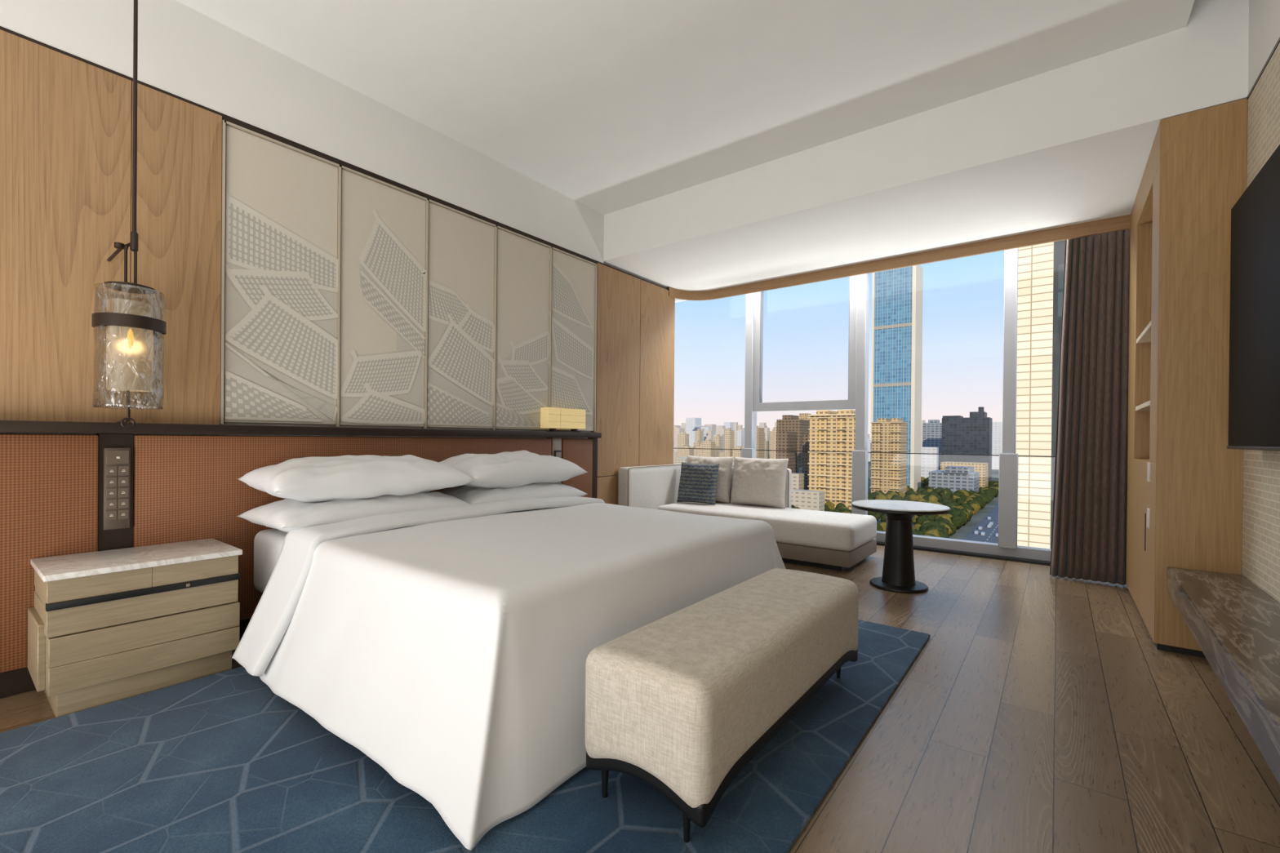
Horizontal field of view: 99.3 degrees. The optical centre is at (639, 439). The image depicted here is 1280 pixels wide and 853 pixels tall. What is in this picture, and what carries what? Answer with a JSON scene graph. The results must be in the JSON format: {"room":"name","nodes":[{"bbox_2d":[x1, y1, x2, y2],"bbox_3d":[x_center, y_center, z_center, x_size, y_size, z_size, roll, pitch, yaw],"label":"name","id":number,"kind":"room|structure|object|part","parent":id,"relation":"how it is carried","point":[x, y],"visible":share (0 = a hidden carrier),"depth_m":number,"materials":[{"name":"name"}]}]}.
{"room":"hotel room","nodes":[
{"label":"hotel room","id":0,"kind":"room"},
{"bbox_2d":[0,0,666,476],"bbox_3d":[-1.892,-0.702,2.946,0.197,3.350,7.160,1,0,38],"label":"wall","id":1,"kind":"structure","parent":0,"point":[184,52],"depth_m":2.86,"materials":[{"name":"white paint"}]},
{"bbox_2d":[0,26,675,505],"bbox_3d":[-1.834,-0.308,2.887,0.039,2.525,7.140,1,0,38],"label":"panelling","id":2,"kind":"object","parent":1,"relation":"attached to","point":[66,118],"visible":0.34,"depth_m":2.34,"materials":[{"name":"brown wood"}]},
{"bbox_2d":[220,116,597,431],"bbox_3d":[-1.210,-0.812,3.684,0.048,1.479,2.674,1,0,38],"label":"wall art","id":3,"kind":"object","parent":2,"relation":"attached to","point":[350,295],"visible":0.99,"depth_m":3.24,"materials":[{"name":"beige fabric"}]},
{"bbox_2d":[0,545,1279,852],"bbox_3d":[-0.081,1.068,2.044,4.600,0.150,8.350,1,0,38],"label":"floor","id":4,"kind":"structure","parent":0,"point":[1038,712],"depth_m":1.86,"materials":[{"name":"brown wood"}]},
{"bbox_2d":[27,538,242,717],"bbox_3d":[-2.009,0.717,2.184,0.402,0.516,0.573,1,0,38],"label":"nightstand","id":5,"kind":"object","parent":4,"relation":"on","point":[105,627],"visible":0.97,"depth_m":2.04,"materials":[{"name":"grey wood"}]},
{"bbox_3d":[-2.011,0.580,2.190,0.383,0.195,0.547,1,0,38],"label":"drawer","id":6,"kind":"part","parent":5,"relation":"part of","materials":[{"name":"grey wood"}]},
{"bbox_3d":[-1.862,0.573,2.076,0.028,0.024,0.553,1,0,38],"label":"black pull rail","id":7,"kind":"part","parent":5,"relation":"part of","materials":[{"name":"metal"}]},
{"bbox_2d":[0,420,601,698],"bbox_3d":[-1.922,0.452,2.659,0.110,1.045,5.075,1,0,38],"label":"headboard","id":8,"kind":"object","parent":4,"relation":"on","point":[113,487],"visible":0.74,"depth_m":2.35,"materials":[{"name":"leather"}]},
{"bbox_2d":[102,447,130,530],"bbox_3d":[-2.192,0.203,2.277,0.023,0.340,0.080,1,0,38],"label":"switch plate","id":9,"kind":"object","parent":8,"relation":"attached to","point":[116,460],"depth_m":2.27,"materials":[{"name":"brown metal"}]},
{"bbox_3d":[-0.682,0.451,4.300,0.065,0.939,0.100,1,0,38],"label":"grey post","id":10,"kind":"part","parent":8,"relation":"part of","materials":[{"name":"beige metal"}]},
{"bbox_2d":[554,450,561,457],"bbox_3d":[-0.649,0.181,4.279,0.018,0.200,0.065,1,0,38],"label":"switch plate","id":11,"kind":"object","parent":8,"relation":"attached to","point":[557,453],"depth_m":4.27,"materials":[{"name":"grey metal"}]},
{"bbox_2d":[540,407,585,432],"bbox_3d":[-0.611,-0.158,4.355,0.091,0.186,0.420,1,0,38],"label":"drawer box","id":12,"kind":"object","parent":8,"relation":"on","point":[551,418],"visible":0.88,"depth_m":4.28,"materials":[{"name":"yellow wood"}]},
{"bbox_2d":[0,619,930,852],"bbox_3d":[-0.746,0.979,1.703,2.230,0.018,4.398,1,0,38],"label":"area rug","id":13,"kind":"object","parent":4,"relation":"on","point":[220,762],"visible":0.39,"depth_m":1.51,"materials":[{"name":"blue carpet"}]},
{"bbox_2d":[231,449,785,850],"bbox_3d":[-0.549,0.516,2.697,2.020,0.884,2.169,1,0,38],"label":"king bed","id":14,"kind":"object","parent":13,"relation":"on","point":[446,637],"visible":0.91,"depth_m":1.87,"materials":[{"name":"white fabric"}]},
{"bbox_3d":[-0.610,0.594,2.743,1.860,0.303,1.740,1,0,38],"label":"mattress","id":15,"kind":"part","parent":14,"relation":"part of","materials":[{"name":"white fabric"}]},
{"bbox_2d":[236,491,468,532],"bbox_3d":[-1.408,0.347,2.784,0.539,0.189,0.960,1,0,38],"label":"pillow","id":16,"kind":"object","parent":14,"relation":"on","point":[296,513],"depth_m":2.51,"materials":[{"name":"white fabric"}]},
{"bbox_2d":[237,454,475,502],"bbox_3d":[-1.407,0.187,2.784,0.548,0.219,0.975,1,0,38],"label":"pillow","id":17,"kind":"object","parent":14,"relation":"on","point":[366,477],"depth_m":2.58,"materials":[{"name":"white fabric"}]},
{"bbox_2d":[437,482,587,503],"bbox_3d":[-0.848,0.353,3.513,0.538,0.184,0.940,1,0,38],"label":"pillow","id":18,"kind":"object","parent":14,"relation":"on","point":[482,492],"depth_m":3.27,"materials":[{"name":"white fabric"}]},
{"bbox_2d":[438,449,587,488],"bbox_3d":[-0.846,0.185,3.513,0.548,0.232,0.965,1,0,38],"label":"pillow","id":19,"kind":"object","parent":14,"relation":"on","point":[519,469],"depth_m":3.31,"materials":[{"name":"white fabric"}]},
{"bbox_2d":[584,568,858,843],"bbox_3d":[0.370,0.772,1.859,0.395,0.416,1.255,1,0,38],"label":"upholstered bench","id":20,"kind":"object","parent":13,"relation":"on","point":[678,704],"visible":1,"depth_m":1.44,"materials":[{"name":"beige fabric"}]},
{"bbox_3d":[-0.096,0.911,1.489,0.026,0.132,0.026,1,0,38],"label":"leg","id":21,"kind":"part","parent":20,"relation":"part of","materials":[{"name":"black metal"}]},
{"bbox_3d":[0.114,0.913,1.327,0.026,0.132,0.026,1,0,38],"label":"leg","id":22,"kind":"part","parent":20,"relation":"part of","materials":[{"name":"black metal"}]},
{"bbox_3d":[0.821,0.917,2.247,0.026,0.132,0.026,1,0,38],"label":"leg","id":23,"kind":"part","parent":20,"relation":"part of","materials":[{"name":"black metal"}]},
{"bbox_2d":[617,455,876,570],"bbox_3d":[0.926,0.580,4.806,1.990,0.827,1.156,1,0,38],"label":"sofa","id":24,"kind":"object","parent":4,"relation":"on","point":[753,489],"visible":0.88,"depth_m":4.96,"materials":[{"name":"white fabric"}]},
{"bbox_3d":[0.187,0.568,5.366,0.135,0.635,1.140,1,0,38],"label":"backrest","id":25,"kind":"part","parent":24,"relation":"part of","materials":[{"name":"beige fabric"}]},
{"bbox_2d":[676,462,719,505],"bbox_3d":[0.567,0.419,5.305,0.424,0.390,0.202,1,0,38],"label":"cushion","id":26,"kind":"object","parent":24,"relation":"on","point":[698,486],"depth_m":5.24,"materials":[{"name":"blue fabric"}]},
{"bbox_2d":[686,455,733,503],"bbox_3d":[0.681,0.390,5.487,0.540,0.454,0.214,1,0,38],"label":"cushion","id":27,"kind":"object","parent":24,"relation":"on","point":[726,470],"depth_m":5.34,"materials":[{"name":"beige fabric"}]},
{"bbox_2d":[729,457,788,508],"bbox_3d":[1.121,0.395,5.139,0.560,0.454,0.214,1,0,38],"label":"cushion","id":28,"kind":"object","parent":24,"relation":"on","point":[762,483],"depth_m":5.07,"materials":[{"name":"beige fabric"}]},
{"bbox_3d":[0.971,0.478,5.442,1.115,0.428,0.095,1,0,38],"label":"backrest","id":29,"kind":"part","parent":24,"relation":"part of","materials":[{"name":"beige fabric"}]},
{"bbox_2d":[657,501,876,551],"bbox_3d":[1.073,0.728,4.848,1.805,0.205,0.720,1,0,38],"label":"seat cushion","id":30,"kind":"object","parent":24,"relation":"on","point":[796,528],"depth_m":4.36,"materials":[{"name":"beige fabric"}]},
{"bbox_2d":[851,499,951,593],"bbox_3d":[1.780,0.725,3.737,0.613,0.560,0.613,1,0,38],"label":"round pedestal table","id":31,"kind":"object","parent":4,"relation":"on","point":[898,571],"visible":1,"depth_m":3.66,"materials":[{"name":"metal"}]},
{"bbox_2d":[876,541,1050,565],"bbox_3d":[2.079,0.992,5.386,4.650,0.022,0.080,1,0,38],"label":"track","id":32,"kind":"object","parent":4,"relation":"on","point":[882,544],"visible":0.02,"depth_m":4.70,"materials":[{"name":"black metal"}]},
{"bbox_2d":[1125,97,1248,657],"bbox_3d":[3.055,-0.263,3.077,0.342,2.564,1.378,1,0,38],"label":"built-in bookcase","id":33,"kind":"object","parent":4,"relation":"on","point":[1185,486],"visible":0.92,"depth_m":2.58,"materials":[{"name":"brown wood"}]},
{"bbox_3d":[2.725,0.496,2.930,0.004,0.200,0.030,1,0,38],"label":"finger pull","id":34,"kind":"part","parent":33,"relation":"part of","materials":[{"name":"brown metal"}]},
{"bbox_2d":[175,0,1194,214],"bbox_3d":[-0.699,-2.011,1.318,3.682,0.050,6.024,1,0,38],"label":"ceiling","id":35,"kind":"structure","parent":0,"point":[610,106],"depth_m":2.86,"materials":[{"name":"white paint"}]},
{"bbox_2d":[91,0,166,428],"bbox_3d":[-2.077,-1.024,2.196,0.404,1.953,0.214,1,0,38],"label":"pendant lamp","id":36,"kind":"object","parent":35,"relation":"hanging from","point":[130,326],"visible":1,"depth_m":2.11,"materials":[{"name":"clear glass"}]},
{"bbox_3d":[-2.131,-0.771,2.215,0.302,0.031,0.036,1,0,32],"label":"wall arm","id":37,"kind":"part","parent":36,"relation":"part of","materials":[{"name":"brown metal"}]},
{"bbox_3d":[-2.039,-0.761,2.128,0.030,0.026,0.030,1,0,38],"label":"wall arm knob","id":38,"kind":"part","parent":36,"relation":"part of","materials":[{"name":"brown metal"}]},
{"bbox_3d":[-2.087,-0.133,2.194,0.194,0.127,0.008,1,0,38],"label":"tail rod","id":39,"kind":"part","parent":36,"relation":"part of","materials":[{"name":"brown metal"}]},
{"bbox_3d":[-2.012,-0.683,2.128,0.014,0.156,0.010,1,0,11],"label":"stem rod","id":40,"kind":"part","parent":36,"relation":"part of","materials":[{"name":"brown metal"}]},
{"bbox_3d":[-1.962,-0.390,2.092,0.020,0.080,0.020,1,0,38],"label":"candle bulb","id":41,"kind":"part","parent":36,"relation":"part of","materials":[{"name":"yellow glass"}]},
{"bbox_3d":[-1.993,-1.383,2.145,0.013,1.235,0.012,1,0,38],"label":"suspension rod","id":42,"kind":"part","parent":36,"relation":"part of","materials":[{"name":"brown metal"}]},
{"bbox_3d":[-1.996,-0.695,2.151,0.010,0.180,0.010,1,0,38],"label":"stem rod","id":43,"kind":"part","parent":36,"relation":"part of","materials":[{"name":"brown metal"}]},
{"bbox_2d":[603,0,1248,291],"bbox_3d":[1.652,-1.932,4.170,4.300,0.731,1.386,1,0,38],"label":"ceiling","id":44,"kind":"structure","parent":0,"point":[1072,144],"depth_m":3.43,"materials":[{"name":"white paint"}]},
{"bbox_2d":[666,213,1130,300],"bbox_3d":[1.832,-1.521,4.681,3.600,0.097,0.405,1,0,38],"label":"trim","id":45,"kind":"structure","parent":44,"relation":"attached to","point":[1122,222],"depth_m":4.49,"materials":[{"name":"brown wood"}]},
{"bbox_2d":[1049,229,1129,585],"bbox_3d":[2.104,-0.446,4.781,3.500,2.878,0.123,1,0,38],"label":"window curtain","id":46,"kind":"object","parent":44,"relation":"hanging from","point":[1089,535],"visible":0.77,"depth_m":3.90,"materials":[{"name":"fabric"}]},
{"bbox_2d":[1241,0,1279,603],"bbox_3d":[1.012,-0.666,0.022,0.234,3.350,6.064,1,0,38],"label":"wall","id":47,"kind":"structure","parent":0,"point":[1260,561],"depth_m":2.25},
{"bbox_2d":[1166,567,1279,785],"bbox_3d":[1.108,0.658,0.665,0.373,0.115,4.810,1,0,38],"label":"tv console","id":48,"kind":"object","parent":47,"relation":"attached to","point":[1235,624],"visible":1,"depth_m":1.69},
{"bbox_2d":[1226,144,1279,451],"bbox_3d":[2.045,-0.475,1.637,0.093,1.022,1.645,1,0,38],"label":"television","id":49,"kind":"object","parent":47,"relation":"attached to","point":[1254,380],"visible":1,"depth_m":2.00,"materials":[{"name":"black"}]},
{"bbox_2d":[1246,36,1279,99],"bbox_3d":[1.004,-1.553,0.000,0.237,0.014,6.014,1,0,38],"label":"trim","id":50,"kind":"structure","parent":47,"relation":"attached to","point":[1278,40],"depth_m":2.25,"materials":[{"name":"brown metal"}]},
{"label":"outside","id":51,"kind":"structure","parent":0,"visible":0},
{"bbox_2d":[673,461,999,539],"bbox_3d":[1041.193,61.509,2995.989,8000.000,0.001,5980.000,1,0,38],"label":"ground","id":52,"kind":"structure","parent":51,"point":[961,533],"depth_m":448.29,"materials":[{"name":"grey asphalt"}]},
{"bbox_2d":[685,417,707,446],"bbox_3d":[137.026,2.245,1313.671,56.000,112.000,50.000,1,0,38],"label":"building","id":53,"kind":"structure","parent":52,"relation":"on","point":[692,424],"depth_m":1317.58,"materials":[{"name":"white concrete"}]},
{"bbox_2d":[677,426,776,460],"bbox_3d":[199.558,16.679,1085.911,314.395,85.696,302.682,1,0,38],"label":"district","id":54,"kind":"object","parent":52,"relation":"on","point":[682,437],"visible":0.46,"depth_m":1014.67,"materials":[{"name":"beige concrete"}]},
{"bbox_2d":[673,451,824,511],"bbox_3d":[114.712,42.476,885.203,595.077,33.757,681.106,1,0,38],"label":"district","id":55,"kind":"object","parent":52,"relation":"on","point":[809,500],"visible":0.09,"depth_m":444.47,"materials":[{"name":"beige concrete"}]},
{"bbox_2d":[756,426,764,458],"bbox_3d":[208.355,16.901,990.740,27.000,86.000,25.000,1,0,38],"label":"apartment tower","id":56,"kind":"structure","parent":52,"relation":"on","point":[760,431],"depth_m":979.86,"materials":[{"name":"beige concrete"}]},
{"bbox_2d":[776,431,796,473],"bbox_3d":[149.892,26.190,556.332,12.000,69.000,25.000,1,0,38],"label":"apartment tower","id":57,"kind":"structure","parent":52,"relation":"on","point":[785,441],"depth_m":548.04,"materials":[{"name":"brown concrete"}]},
{"bbox_2d":[776,414,809,473],"bbox_3d":[176.731,16.222,627.187,28.000,89.000,30.000,1,0,38],"label":"apartment tower","id":58,"kind":"structure","parent":52,"relation":"on","point":[789,423],"depth_m":612.88,"materials":[{"name":"brown concrete"}]},
{"bbox_2d":[798,413,811,420],"bbox_3d":[258.004,10.358,829.616,34.000,101.000,30.000,1,0,38],"label":"apartment tower","id":59,"kind":"structure","parent":52,"relation":"on","point":[803,415],"depth_m":820.71,"materials":[{"name":"beige concrete"}]},
{"bbox_2d":[802,431,809,489],"bbox_3d":[183.795,26.007,556.127,26.000,70.000,26.000,1,0,38],"label":"apartment tower","id":60,"kind":"structure","parent":52,"relation":"on","point":[805,437],"depth_m":551.53,"materials":[{"name":"brown concrete"}]},
{"bbox_2d":[807,409,855,510],"bbox_3d":[173.256,17.650,477.482,41.000,87.000,33.200,1,0,38],"label":"apartment tower","id":61,"kind":"structure","parent":52,"relation":"on","point":[831,473],"depth_m":464.55,"materials":[{"name":"beige concrete"}]},
{"bbox_2d":[673,420,1002,469],"bbox_3d":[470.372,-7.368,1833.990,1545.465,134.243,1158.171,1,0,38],"label":"skyline","id":62,"kind":"object","parent":52,"relation":"on","point":[708,432],"visible":0.13,"depth_m":1404.27},
{"bbox_2d":[870,417,907,495],"bbox_3d":[270.980,19.210,591.489,30.600,85.000,32.700,1,0,38],"label":"apartment tower","id":63,"kind":"structure","parent":52,"relation":"on","point":[888,470],"depth_m":579.56,"materials":[{"name":"beige concrete"}]},
{"bbox_2d":[791,476,999,537],"bbox_3d":[282.965,56.740,495.975,193.931,13.356,599.019,1,0,38],"label":"street trees","id":64,"kind":"object","parent":52,"relation":"on","point":[965,504],"visible":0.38,"depth_m":455.07,"materials":[{"name":"green plant"}]},
{"bbox_2d":[870,264,923,491],"bbox_3d":[314.554,-74.117,666.029,48.500,272.000,41.000,1,0,38],"label":"glass skyscraper","id":65,"kind":"structure","parent":52,"relation":"on","point":[897,294],"depth_m":649.39,"materials":[{"name":"blue glass"}]},
{"bbox_2d":[920,447,938,478],"bbox_3d":[422.461,36.499,794.529,22.000,52.000,15.000,1,0,38],"label":"office block","id":66,"kind":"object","parent":52,"relation":"on","point":[929,463],"visible":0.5,"depth_m":788.69,"materials":[{"name":"white concrete"}]},
{"bbox_2d":[922,419,942,470],"bbox_3d":[488.483,14.775,904.686,28.000,96.000,30.000,1,0,38],"label":"office block","id":67,"kind":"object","parent":52,"relation":"on","point":[931,430],"visible":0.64,"depth_m":892.17,"materials":[{"name":"grey concrete"}]},
{"bbox_2d":[928,466,979,493],"bbox_3d":[360.226,46.445,623.488,44.000,32.000,52.000,1,0,38],"label":"building","id":68,"kind":"structure","parent":52,"relation":"on","point":[955,478],"depth_m":603.82,"materials":[{"name":"grey concrete"}]},
{"bbox_2d":[940,461,988,487],"bbox_3d":[412.650,45.724,691.666,48.000,34.000,40.000,1,0,38],"label":"building","id":69,"kind":"structure","parent":52,"relation":"on","point":[983,468],"depth_m":670.00,"materials":[{"name":"beige concrete"}]},
{"bbox_2d":[941,406,992,482],"bbox_3d":[477.024,8.009,793.694,59.000,110.000,40.000,1,0,38],"label":"office block","id":70,"kind":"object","parent":52,"relation":"on","point":[972,435],"visible":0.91,"depth_m":776.27,"materials":[{"name":"grey concrete"}]},
{"bbox_2d":[963,503,998,543],"bbox_3d":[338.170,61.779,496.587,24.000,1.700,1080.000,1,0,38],"label":"city street","id":71,"kind":"structure","parent":52,"relation":"on","point":[987,531],"depth_m":372.64,"materials":[{"name":"grey asphalt"}]},
{"bbox_2d":[1015,241,1053,549],"bbox_3d":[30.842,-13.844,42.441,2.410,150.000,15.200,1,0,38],"label":"tower","id":72,"kind":"structure","parent":52,"relation":"on","point":[1035,262],"depth_m":36.43,"materials":[{"name":"tile"}]},
{"bbox_2d":[1050,240,1065,549],"bbox_3d":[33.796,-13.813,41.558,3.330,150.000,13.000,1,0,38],"label":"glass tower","id":73,"kind":"structure","parent":52,"relation":"on","point":[1059,246],"depth_m":37.33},
{"bbox_3d":[0.035,-0.695,6.598,0.100,3.350,1.100,1,0,38],"label":"wall window","id":74,"kind":"structure","parent":0,"visible":0},
{"bbox_2d":[675,248,1055,561],"bbox_3d":[2.122,-0.457,5.440,4.675,2.880,0.150,1,0,38],"label":"window","id":75,"kind":"structure","parent":74,"relation":"attached to","point":[1007,546],"depth_m":5.32,"materials":[{"name":"metal"}]},
{"bbox_2d":[759,276,849,403],"bbox_3d":[1.731,-1.072,5.750,0.967,1.340,0.060,1,0,38],"label":"sash gasket","id":76,"kind":"object","parent":75,"relation":"attached to","point":[762,292],"depth_m":6.03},
{"bbox_3d":[1.728,-1.027,5.752,1.110,1.430,0.080,1,0,38],"label":"sash","id":77,"kind":"part","parent":75,"relation":"part of","materials":[{"name":"grey metal"}]},
{"bbox_3d":[2.129,0.122,5.470,4.570,0.008,0.010,1,0,38],"label":"balustrade rail","id":78,"kind":"part","parent":75,"relation":"part of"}
]}

